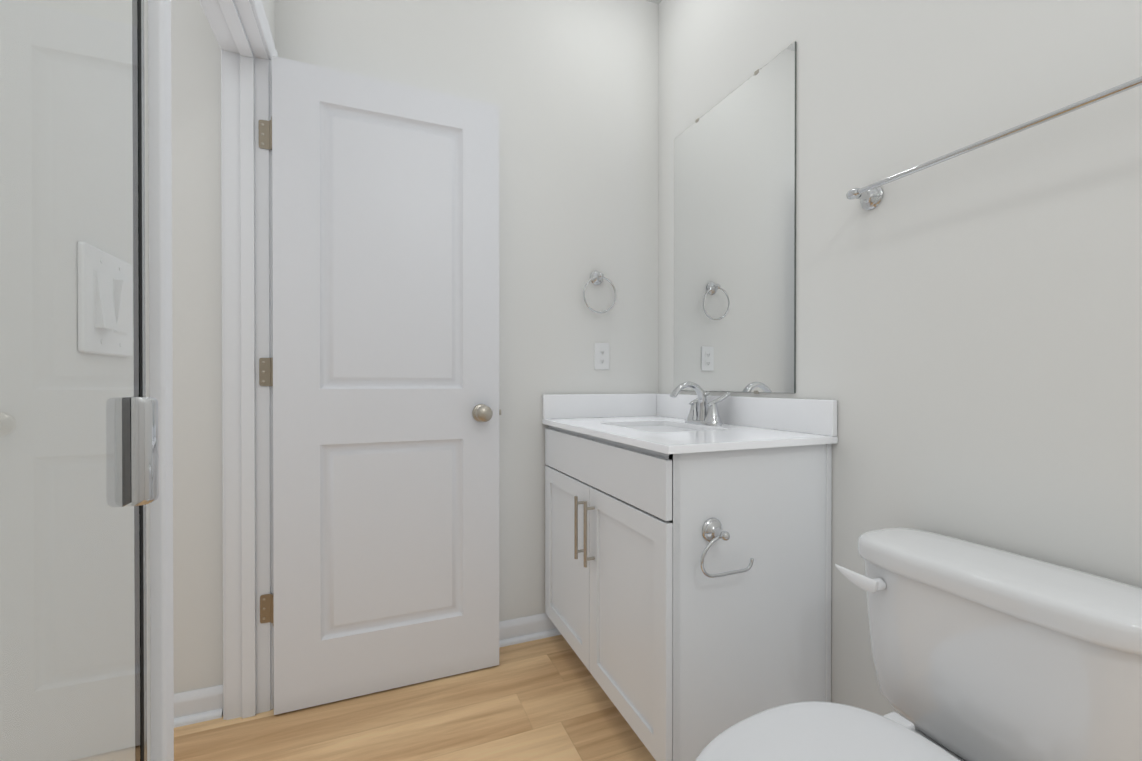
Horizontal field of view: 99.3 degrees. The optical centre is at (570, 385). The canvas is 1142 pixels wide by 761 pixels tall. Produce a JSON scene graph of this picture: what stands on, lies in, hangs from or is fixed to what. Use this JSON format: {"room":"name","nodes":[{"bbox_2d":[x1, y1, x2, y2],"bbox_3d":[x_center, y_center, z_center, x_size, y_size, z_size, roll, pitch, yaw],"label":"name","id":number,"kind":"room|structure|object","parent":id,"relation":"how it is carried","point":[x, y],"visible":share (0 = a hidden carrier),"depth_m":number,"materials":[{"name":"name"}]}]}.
{"room":"bathroom","nodes":[
{"label":"bathroom","id":0,"kind":"room"},
{"bbox_2d":[0,0,274,760],"bbox_3d":[-0.470,-0.338,0.193,0.115,2.746,3.066,0,0,-22],"label":"wall","id":1,"kind":"structure","parent":0,"point":[269,7],"depth_m":0.51,"materials":[{"name":"white paint"}]},
{"bbox_2d":[0,0,158,760],"bbox_3d":[-0.405,-0.015,0.262,0.049,2.062,0.801,0,0,-22],"label":"shower glass door","id":2,"kind":"structure","parent":1,"relation":"attached to","point":[132,450],"depth_m":0.53,"materials":[{"name":"clear glass"}]},
{"bbox_2d":[77,241,132,356],"bbox_3d":[-0.563,-0.099,0.596,0.015,0.124,0.118,0,0,-22],"label":"switch plate","id":3,"kind":"object","parent":1,"relation":"attached to","point":[115,286],"depth_m":0.57,"materials":[{"name":"white plastic"}]},
{"bbox_2d":[148,0,277,760],"bbox_3d":[-0.850,-0.025,1.127,0.149,2.112,0.943,0,0,-22],"label":"door frame","id":4,"kind":"structure","parent":1,"relation":"attached to","point":[247,348],"depth_m":1.49,"materials":[{"name":"white paint"}]},
{"bbox_2d":[258,56,500,714],"bbox_3d":[-0.612,0.004,1.641,0.765,2.035,0.176,0,0,-22],"label":"door","id":5,"kind":"structure","parent":1,"relation":"in","point":[379,371],"depth_m":1.62,"materials":[{"name":"white paint"}]},
{"bbox_2d":[171,0,222,693],"bbox_3d":[-1.790,-0.343,1.340,1.465,2.746,0.186,0,0,-22],"label":"wall","id":6,"kind":"structure","parent":0,"point":[197,356],"depth_m":1.50,"materials":[{"name":"white paint"}]},
{"bbox_2d":[174,685,222,727],"bbox_3d":[-1.758,0.987,1.242,1.447,0.086,0.031,0,0,-22],"label":"baseboard","id":7,"kind":"structure","parent":6,"relation":"attached to","point":[198,705],"depth_m":1.49,"materials":[{"name":"white paint"}]},
{"bbox_2d":[174,635,655,760],"bbox_3d":[-0.421,1.064,0.285,3.201,0.060,3.186,0,0,-22],"label":"floor","id":8,"kind":"structure","parent":0,"point":[546,699],"depth_m":1.47,"materials":[{"name":"brown wood"}]},
{"bbox_2d":[542,382,837,760],"bbox_3d":[0.306,0.507,1.648,0.581,1.039,0.959,0,0,-22],"label":"bathroom vanity","id":9,"kind":"object","parent":8,"relation":"on","point":[688,575],"visible":0.98,"depth_m":1.31,"materials":[{"name":"white paint"}]},
{"bbox_2d":[695,528,1141,760],"bbox_3d":[0.533,0.687,0.806,0.778,0.714,0.468,0,0,-22],"label":"toilet","id":10,"kind":"object","parent":8,"relation":"on","point":[980,652],"visible":1,"depth_m":0.84,"materials":[{"name":"white ceramic"}]},
{"bbox_2d":[275,0,657,621],"bbox_3d":[-0.320,-0.346,1.974,1.736,2.746,0.120,0,0,-22],"label":"wall","id":11,"kind":"structure","parent":0,"point":[569,88],"depth_m":1.99,"materials":[{"name":"white paint"}]},
{"bbox_2d":[499,613,561,647],"bbox_3d":[-0.501,0.984,1.825,1.013,0.086,0.031,0,0,-22],"label":"baseboard","id":12,"kind":"structure","parent":11,"relation":"attached to","point":[525,629],"depth_m":1.96,"materials":[{"name":"white paint"}]},
{"bbox_2d":[583,271,615,312],"bbox_3d":[0.120,-0.398,2.058,0.155,0.185,0.054,0,0,-22],"label":"towel ring","id":13,"kind":"object","parent":11,"relation":"attached to","point":[597,277],"visible":1,"depth_m":2.06,"materials":[{"name":"silver metal"}]},
{"bbox_2d":[594,343,608,369],"bbox_3d":[0.134,-0.125,2.091,0.070,0.115,0.007,0,0,-22],"label":"electrical outlet plate","id":14,"kind":"object","parent":11,"relation":"attached to","point":[601,356],"visible":1,"depth_m":2.09,"materials":[{"name":"white plastic"}]},
{"bbox_2d":[646,0,661,4],"bbox_3d":[-0.421,-1.742,0.272,3.201,0.060,3.186,0,0,-22],"label":"ceiling","id":15,"kind":"structure","parent":0,"point":[656,1],"depth_m":2.17,"materials":[{"name":"white paint"}]},
{"bbox_2d":[658,0,1141,715],"bbox_3d":[1.029,-0.341,0.803,0.120,2.746,3.066,0,0,-22],"label":"wall","id":16,"kind":"structure","parent":0,"point":[968,340],"depth_m":1.07,"materials":[{"name":"white paint"}]},
{"bbox_2d":[674,41,795,393],"bbox_3d":[0.562,-0.512,1.777,0.008,1.082,0.642,0,0,-22],"label":"mirror","id":17,"kind":"object","parent":16,"relation":"attached to","point":[735,240],"visible":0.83,"depth_m":1.70,"materials":[{"name":"grey mirror"}]},
{"bbox_2d":[846,76,1141,209],"bbox_3d":[0.857,-0.484,0.958,0.080,0.061,0.671,0,0,-22],"label":"towel rail","id":18,"kind":"object","parent":16,"relation":"attached to","point":[870,196],"visible":1,"depth_m":0.97,"materials":[{"name":"silver metal"}]}
]}

